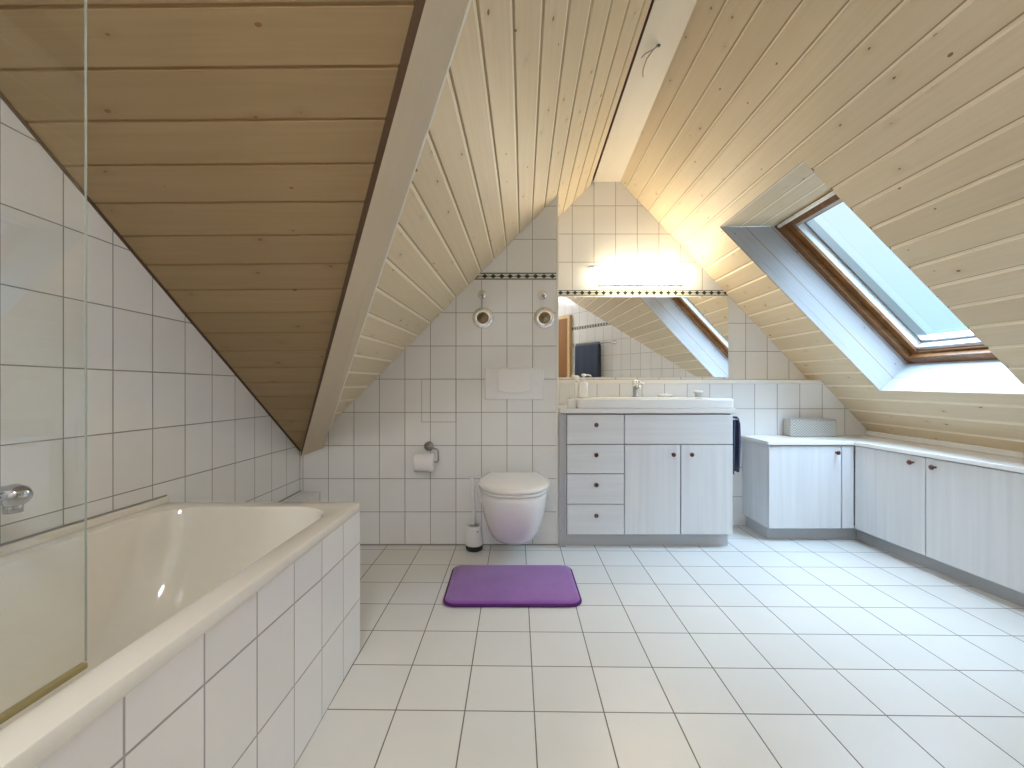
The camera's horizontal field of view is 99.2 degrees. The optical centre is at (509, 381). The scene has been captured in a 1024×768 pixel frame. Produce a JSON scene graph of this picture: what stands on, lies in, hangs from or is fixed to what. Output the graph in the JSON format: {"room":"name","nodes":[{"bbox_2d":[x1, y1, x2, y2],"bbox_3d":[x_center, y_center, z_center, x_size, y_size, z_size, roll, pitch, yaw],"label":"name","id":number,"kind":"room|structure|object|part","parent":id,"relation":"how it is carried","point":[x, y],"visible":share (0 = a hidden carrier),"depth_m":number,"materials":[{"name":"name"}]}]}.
{"room":"bathroom","nodes":[
{"label":"bathroom","id":0,"kind":"room"},
{"bbox_2d":[0,98,300,543],"bbox_3d":[-1.284,-0.650,0.737,0.001,3.300,3.875,0,0,0],"label":"wall","id":1,"kind":"structure","parent":0,"point":[166,415],"depth_m":1.35,"materials":[{"name":"tile"}]},
{"bbox_2d":[0,483,32,514],"bbox_3d":[-1.168,0.225,0.917,0.233,0.119,0.234,0,0,0],"label":"mixer","id":2,"kind":"object","parent":1,"relation":"attached to","point":[13,497],"visible":1,"depth_m":0.94,"materials":[{"name":"silver metal"}]},
{"bbox_2d":[0,91,300,450],"bbox_3d":[-1.281,-0.517,1.380,0.011,1.876,2.566,0,0,0],"label":"trim","id":3,"kind":"structure","parent":1,"relation":"attached to","point":[2,96],"depth_m":1.44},
{"bbox_2d":[279,490,300,501],"bbox_3d":[-1.282,0.666,2.147,0.004,0.006,1.055,0,0,0],"label":"trim","id":4,"kind":"structure","parent":1,"relation":"attached to","point":[300,490],"depth_m":2.54,"materials":[{"name":"tile"}]},
{"bbox_2d":[281,491,320,501],"bbox_3d":[-1.223,0.835,2.158,0.122,0.331,1.035,0,0,0],"label":"ledge","id":5,"kind":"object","parent":1,"relation":"attached to","point":[302,496],"depth_m":2.57,"materials":[{"name":"tile"}]},
{"bbox_2d":[0,0,414,449],"bbox_3d":[-0.577,-0.534,1.383,2.046,2.177,2.944,0,0,0],"label":"ceiling","id":6,"kind":"structure","parent":0,"point":[232,145],"depth_m":1.17,"materials":[{"name":"brown wood"}]},
{"bbox_2d":[301,198,555,543],"bbox_3d":[-0.495,-0.200,2.675,1.578,2.400,0.001,0,0,0],"label":"wall","id":7,"kind":"structure","parent":0,"point":[366,457],"depth_m":2.67,"materials":[{"name":"tile"}]},
{"bbox_2d":[424,441,438,462],"bbox_3d":[-0.500,0.424,2.642,0.150,0.122,0.065,0,0,0],"label":"toilet paper holder","id":8,"kind":"object","parent":7,"relation":"attached to","point":[428,445],"visible":0.94,"depth_m":2.63,"materials":[{"name":"metal"}]},
{"bbox_2d":[413,454,435,471],"bbox_3d":[-0.512,0.484,2.615,0.115,0.108,0.108,0,0,0],"label":"toilet paper roll","id":9,"kind":"object","parent":8,"relation":"hanging from","point":[421,462],"visible":0.96,"depth_m":2.57,"materials":[{"name":"white paper"}]},
{"bbox_3d":[-0.500,0.436,2.623,0.150,0.096,0.025,0,0,0],"label":"bent rod","id":10,"kind":"part","parent":8,"relation":"part of","materials":[{"name":"metal"}]},
{"bbox_2d":[422,379,455,421],"bbox_3d":[-0.436,0.113,2.674,0.214,0.266,0.003,0,0,0],"label":"panel","id":11,"kind":"object","parent":7,"relation":"attached to","point":[438,395],"visible":1,"depth_m":2.67,"materials":[{"name":"tile"}]},
{"bbox_2d":[360,544,557,544],"bbox_3d":[-0.495,0.997,2.672,1.578,0.006,0.006,0,0,0],"label":"baseboard","id":12,"kind":"structure","parent":7,"relation":"attached to","point":[360,544],"depth_m":2.67,"materials":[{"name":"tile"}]},
{"bbox_2d":[478,290,486,306],"bbox_3d":[-0.170,-0.511,2.647,0.056,0.103,0.056,0,0,0],"label":"shutoff valve","id":13,"kind":"object","parent":7,"relation":"attached to","point":[482,294],"visible":1,"depth_m":2.67,"materials":[{"name":"silver metal"}]},
{"bbox_2d":[472,307,493,328],"bbox_3d":[-0.166,-0.392,2.658,0.132,0.132,0.034,0,0,0],"label":"rosette","id":14,"kind":"object","parent":7,"relation":"attached to","point":[482,318],"visible":1,"depth_m":2.66,"materials":[{"name":"silver metal"}]},
{"bbox_2d":[478,472,549,544],"bbox_3d":[0.022,0.721,2.421,0.394,0.366,0.508,0,0,0],"label":"toilet","id":15,"kind":"object","parent":7,"relation":"attached to","point":[513,503],"visible":1,"depth_m":2.27,"materials":[{"name":"white ceramic"}]},
{"bbox_3d":[0.022,0.576,2.409,0.384,0.016,0.472,0,0,0],"label":"seat","id":16,"kind":"part","parent":15,"relation":"part of","materials":[{"name":"white plastic"}]},
{"bbox_3d":[0.022,0.551,2.407,0.394,0.027,0.480,0,0,0],"label":"lid","id":17,"kind":"part","parent":15,"relation":"part of","materials":[{"name":"white plastic"}]},
{"bbox_3d":[0.022,0.745,2.428,0.376,0.318,0.494,0,0,0],"label":"bowl","id":18,"kind":"part","parent":15,"relation":"part of","materials":[{"name":"white ceramic"}]},
{"bbox_2d":[485,368,543,398],"bbox_3d":[0.027,0.010,2.659,0.360,0.192,0.032,0,0,0],"label":"flush plate","id":19,"kind":"object","parent":7,"relation":"attached to","point":[500,383],"visible":1,"depth_m":2.66,"materials":[{"name":"white plastic"}]},
{"bbox_2d":[538,291,546,299],"bbox_3d":[0.200,-0.530,2.647,0.056,0.060,0.056,0,0,0],"label":"shutoff valve","id":20,"kind":"object","parent":7,"relation":"attached to","point":[542,295],"visible":1,"depth_m":2.67,"materials":[{"name":"silver metal"}]},
{"bbox_2d":[534,307,554,328],"bbox_3d":[0.211,-0.393,2.658,0.132,0.132,0.034,0,0,0],"label":"rosette","id":21,"kind":"object","parent":7,"relation":"attached to","point":[544,317],"visible":1,"depth_m":2.66,"materials":[{"name":"silver metal"}]},
{"bbox_2d":[556,194,558,544],"bbox_3d":[0.291,-0.080,2.679,0.013,2.160,0.016,0,0,0],"label":"trim","id":22,"kind":"structure","parent":7,"relation":"attached to","point":[557,196],"depth_m":2.67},
{"bbox_2d":[332,0,651,421],"bbox_3d":[-0.380,-0.491,1.611,2.084,2.128,3.503,0,0,0],"label":"ceiling","id":23,"kind":"structure","parent":0,"point":[529,97],"depth_m":1.65,"materials":[{"name":"brown wood"}]},
{"bbox_2d":[301,0,466,455],"bbox_3d":[-0.407,-0.629,1.380,0.114,2.203,3.182,0,0,-32],"label":"ceiling beam","id":24,"kind":"structure","parent":23,"relation":"attached to","point":[434,26],"depth_m":1.23,"materials":[{"name":"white wood"}]},
{"bbox_2d":[329,0,471,429],"bbox_3d":[-0.426,-0.428,1.495,0.008,1.403,2.355,0,0,-31],"label":"trim","id":25,"kind":"structure","parent":23,"relation":"attached to","point":[469,3],"depth_m":1.21,"materials":[{"name":"beige wood"}]},
{"bbox_2d":[295,526,1023,767],"bbox_3d":[0.750,1.025,0.950,4.500,0.050,4.900,0,0,0],"label":"floor","id":26,"kind":"structure","parent":0,"point":[755,650],"depth_m":1.51,"materials":[{"name":"tile"}]},
{"bbox_2d":[0,495,359,767],"bbox_3d":[-0.919,0.690,0.753,0.728,0.620,1.747,0,0,0],"label":"bathtub","id":27,"kind":"object","parent":26,"relation":"on","point":[220,634],"visible":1,"depth_m":1.11,"materials":[{"name":"ceramic"}]},
{"bbox_2d":[0,0,87,724],"bbox_3d":[-0.629,-0.289,0.263,0.027,1.423,0.765,0,0,0],"label":"screen","id":28,"kind":"object","parent":27,"relation":"on","point":[24,703],"visible":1,"depth_m":0.65,"materials":[{"name":"clear glass"}]},
{"bbox_2d":[465,476,482,551],"bbox_3d":[-0.214,0.781,2.605,0.104,0.439,0.104,0,0,0],"label":"toilet brush","id":29,"kind":"object","parent":26,"relation":"on","point":[474,535],"visible":1,"depth_m":2.57,"materials":[{"name":"white plastic"}]},
{"bbox_3d":[-0.222,0.711,2.605,0.034,0.299,0.023,0,0,0],"label":"handle","id":30,"kind":"part","parent":29,"relation":"part of","materials":[{"name":"white plastic"}]},
{"bbox_2d":[465,523,482,546],"bbox_3d":[-0.214,0.912,2.605,0.104,0.116,0.104,0,0,0],"label":"cup","id":31,"kind":"object","parent":29,"relation":"on","point":[474,535],"depth_m":2.56,"materials":[{"name":"white plastic"}]},
{"bbox_2d":[443,565,581,606],"bbox_3d":[0.011,0.989,2.141,0.632,0.021,0.424,0,0,0],"label":"bath mat","id":32,"kind":"object","parent":26,"relation":"on","point":[468,585],"visible":1,"depth_m":2.08,"materials":[{"name":"purple fabric"}]},
{"bbox_2d":[559,413,732,546],"bbox_3d":[0.816,0.594,2.803,1.036,0.812,0.448,0,0,0],"label":"vanity cabinet","id":33,"kind":"object","parent":26,"relation":"on","point":[626,479],"visible":0.99,"depth_m":2.61,"materials":[{"name":"white wood"}]},
{"bbox_3d":[0.318,0.594,2.836,0.039,0.812,0.382,0,0,0],"label":"filler panel","id":34,"kind":"part","parent":33,"relation":"part of","materials":[{"name":"grey wood"}]},
{"bbox_3d":[0.512,0.824,2.619,0.339,0.177,0.018,0,0,0],"label":"drawer","id":35,"kind":"part","parent":33,"relation":"part of","materials":[{"name":"white wood"}]},
{"bbox_3d":[0.512,0.641,2.619,0.339,0.176,0.018,0,0,0],"label":"drawer","id":36,"kind":"part","parent":33,"relation":"part of","materials":[{"name":"white wood"}]},
{"bbox_3d":[0.512,0.462,2.619,0.339,0.170,0.018,0,0,0],"label":"drawer","id":37,"kind":"part","parent":33,"relation":"part of","materials":[{"name":"white wood"}]},
{"bbox_3d":[0.512,0.284,2.619,0.339,0.174,0.018,0,0,0],"label":"drawer","id":38,"kind":"part","parent":33,"relation":"part of","materials":[{"name":"white wood"}]},
{"bbox_2d":[559,405,735,412],"bbox_3d":[0.826,0.173,2.817,1.055,0.028,0.422,0,0,0],"label":"countertop","id":39,"kind":"structure","parent":33,"relation":"on","point":[562,408],"depth_m":2.61,"materials":[{"name":"white laminate"}]},
{"bbox_2d":[567,399,575,407],"bbox_3d":[0.374,0.134,2.670,0.049,0.051,0.060,0,0,0],"label":"soap box","id":40,"kind":"object","parent":39,"relation":"on","point":[571,403],"visible":0.99,"depth_m":2.64,"materials":[{"name":"white plastic"}]},
{"bbox_2d":[569,397,733,407],"bbox_3d":[0.875,0.130,2.818,0.937,0.058,0.418,0,0,0],"label":"washbasin","id":41,"kind":"object","parent":39,"relation":"in","point":[581,402],"visible":0.91,"depth_m":2.61,"materials":[{"name":"white ceramic"}]},
{"bbox_2d":[574,376,578,396],"bbox_3d":[0.446,0.029,2.915,0.030,0.143,0.030,0,0,0],"label":"bottle","id":42,"kind":"object","parent":41,"relation":"on","point":[576,385],"visible":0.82,"depth_m":2.90,"materials":[{"name":"white plastic"}]},
{"bbox_2d":[579,374,591,396],"bbox_3d":[0.497,0.022,2.896,0.076,0.157,0.060,0,0,31],"label":"soap dispenser","id":43,"kind":"object","parent":41,"relation":"on","point":[583,386],"visible":0.98,"depth_m":2.88,"materials":[{"name":"white plastic"}]},
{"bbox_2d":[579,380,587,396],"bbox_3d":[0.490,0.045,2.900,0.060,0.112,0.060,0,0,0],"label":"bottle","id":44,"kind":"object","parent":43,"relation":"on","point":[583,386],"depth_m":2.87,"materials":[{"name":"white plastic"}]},
{"bbox_2d":[632,380,643,396],"bbox_3d":[0.866,0.043,2.906,0.078,0.116,0.145,0,0,0],"label":"tap","id":45,"kind":"object","parent":41,"relation":"on","point":[635,383],"visible":0.99,"depth_m":2.94,"materials":[{"name":"metal"}]},
{"bbox_3d":[0.867,0.005,2.953,0.076,0.041,0.047,0,0,0],"label":"lever","id":46,"kind":"part","parent":45,"relation":"part of","materials":[{"name":"silver metal"}]},
{"bbox_2d":[657,394,672,396],"bbox_3d":[1.050,0.092,2.955,0.106,0.018,0.106,0,0,0],"label":"soap dish","id":47,"kind":"object","parent":41,"relation":"on","point":[658,395],"visible":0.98,"depth_m":2.91,"materials":[{"name":"white ceramic"}]},
{"bbox_2d":[693,390,702,396],"bbox_3d":[1.275,0.079,2.950,0.064,0.044,0.064,0,0,0],"label":"jar","id":48,"kind":"object","parent":41,"relation":"on","point":[698,393],"visible":0.98,"depth_m":2.93,"materials":[{"name":"white ceramic"}]},
{"bbox_3d":[0.854,0.644,2.619,0.331,0.535,0.018,0,0,0],"label":"door","id":49,"kind":"part","parent":33,"relation":"part of","materials":[{"name":"white wood"}]},
{"bbox_3d":[1.011,0.284,2.619,0.646,0.174,0.018,0,0,0],"label":"panel","id":50,"kind":"part","parent":33,"relation":"part of","materials":[{"name":"white wood"}]},
{"bbox_3d":[1.179,0.644,2.619,0.309,0.535,0.018,0,0,0],"label":"door","id":51,"kind":"part","parent":33,"relation":"part of","materials":[{"name":"white wood"}]},
{"bbox_3d":[1.361,0.228,2.800,0.065,0.010,0.290,0,0,0],"label":"towel rail","id":52,"kind":"object","parent":33,"relation":"attached to","visible":0},
{"bbox_2d":[731,416,740,474],"bbox_3d":[1.391,0.390,2.800,0.057,0.356,0.250,0,0,0],"label":"towel","id":53,"kind":"object","parent":52,"relation":"hanging from","point":[736,444],"visible":0.18,"depth_m":2.67,"materials":[{"name":"blue fabric"}]},
{"bbox_2d":[742,439,855,538],"bbox_3d":[1.927,0.697,2.856,0.626,0.606,0.343,0,0,0],"label":"base cabinet","id":54,"kind":"object","parent":26,"relation":"on","point":[789,491],"visible":0.98,"depth_m":2.71,"materials":[{"name":"white wood"}]},
{"bbox_3d":[1.838,0.655,2.724,0.448,0.514,0.018,0,0,0],"label":"door","id":55,"kind":"part","parent":54,"relation":"part of","materials":[{"name":"white wood"}]},
{"bbox_2d":[855,445,1023,606],"bbox_3d":[2.321,0.697,2.262,0.357,0.606,1.044,0,0,0],"label":"base cabinet","id":56,"kind":"object","parent":26,"relation":"on","point":[962,522],"visible":1,"depth_m":2.19,"materials":[{"name":"white wood"}]},
{"bbox_2d":[741,430,1023,472],"bbox_3d":[2.055,0.364,2.380,0.910,0.056,1.296,0,0,0],"label":"countertop","id":57,"kind":"structure","parent":56,"relation":"on","point":[995,458],"depth_m":2.48,"materials":[{"name":"white laminate"}]},
{"bbox_2d":[784,418,836,436],"bbox_3d":[2.039,0.309,2.967,0.302,0.118,0.085,0,0,4],"label":"storage box","id":58,"kind":"object","parent":57,"relation":"on","point":[797,427],"visible":1,"depth_m":2.93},
{"bbox_3d":[2.171,0.655,2.501,0.018,0.514,0.423,0,0,-5],"label":"door","id":59,"kind":"part","parent":56,"relation":"part of","materials":[{"name":"white wood"}]},
{"bbox_3d":[2.167,0.438,2.236,0.031,0.027,0.027,0,0,0],"label":"knob","id":60,"kind":"part","parent":56,"relation":"part of","materials":[{"name":"brown metal"}]},
{"bbox_3d":[2.210,0.655,2.012,0.018,0.514,0.547,0,0,-5],"label":"door","id":61,"kind":"part","parent":56,"relation":"part of","materials":[{"name":"white wood"}]},
{"bbox_2d":[559,179,807,379],"bbox_3d":[1.547,-0.375,3.150,2.505,2.750,0.001,0,0,0],"label":"wall","id":62,"kind":"structure","parent":0,"point":[606,226],"depth_m":3.15,"materials":[{"name":"tile"}]},
{"bbox_2d":[588,265,686,284],"bbox_3d":[0.903,-0.766,3.107,0.694,0.132,0.084,0,0,0],"label":"wall lamp","id":63,"kind":"object","parent":62,"relation":"attached to","point":[606,276],"visible":1,"depth_m":3.07,"materials":[{"name":"white plastic"}]},
{"bbox_2d":[588,265,598,268],"bbox_3d":[0.593,-0.822,3.122,0.074,0.020,0.053,0,0,0],"label":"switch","id":64,"kind":"object","parent":63,"relation":"attached to","point":[589,266],"depth_m":3.10,"materials":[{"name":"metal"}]},
{"bbox_2d":[559,296,727,376],"bbox_3d":[0.949,-0.326,3.143,1.247,0.584,0.012,0,0,0],"label":"mirror","id":65,"kind":"object","parent":62,"relation":"attached to","point":[599,336],"visible":0.88,"depth_m":3.14,"materials":[{"name":"white mirror"}]},
{"bbox_2d":[559,384,866,525],"bbox_3d":[1.447,0.506,3.090,2.306,0.988,0.120,0,0,0],"label":"wall","id":66,"kind":"structure","parent":0,"point":[761,409],"depth_m":3.03,"materials":[{"name":"tile"}]},
{"bbox_2d":[559,380,823,383],"bbox_3d":[1.258,-0.002,3.086,1.924,0.028,0.127,0,0,0],"label":"trim","id":67,"kind":"structure","parent":66,"relation":"on","point":[560,381],"depth_m":3.02,"materials":[{"name":"white tile"}]},
{"bbox_2d":[620,0,1023,457],"bbox_3d":[1.579,-0.561,0.996,2.206,2.162,4.610,0,0,0],"label":"ceiling","id":68,"kind":"structure","parent":0,"point":[911,112],"depth_m":1.66,"materials":[{"name":"brown wood"}]},
{"bbox_2d":[593,0,696,181],"bbox_3d":[0.642,-1.555,1.580,0.195,0.220,3.169,0,0,2],"label":"ceiling beam","id":69,"kind":"structure","parent":68,"relation":"attached to","point":[666,21],"depth_m":2.10,"materials":[{"name":"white wood"}]},
{"bbox_2d":[641,44,659,76],"bbox_3d":[0.608,-1.434,1.954,0.059,0.024,0.189,0,0,-5],"label":"cable","id":70,"kind":"object","parent":69,"relation":"hanging from","point":[658,45],"visible":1,"depth_m":1.90,"materials":[{"name":"black rubber"}]},
{"bbox_2d":[720,161,1023,393],"bbox_3d":[1.854,-0.490,2.217,1.227,1.084,0.852,0,0,0],"label":"window","id":71,"kind":"structure","parent":68,"relation":"attached to","point":[802,259],"depth_m":2.54,"materials":[{"name":"brown wood"}]},
{"bbox_3d":[2.006,-0.565,2.217,0.922,0.936,0.852,0,0,0],"label":"frame","id":72,"kind":"part","parent":71,"relation":"part of","materials":[{"name":"brown wood"}]},
{"bbox_3d":[2.030,-0.580,2.216,0.776,0.789,0.697,0,0,0],"label":"sash","id":73,"kind":"part","parent":71,"relation":"part of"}
]}

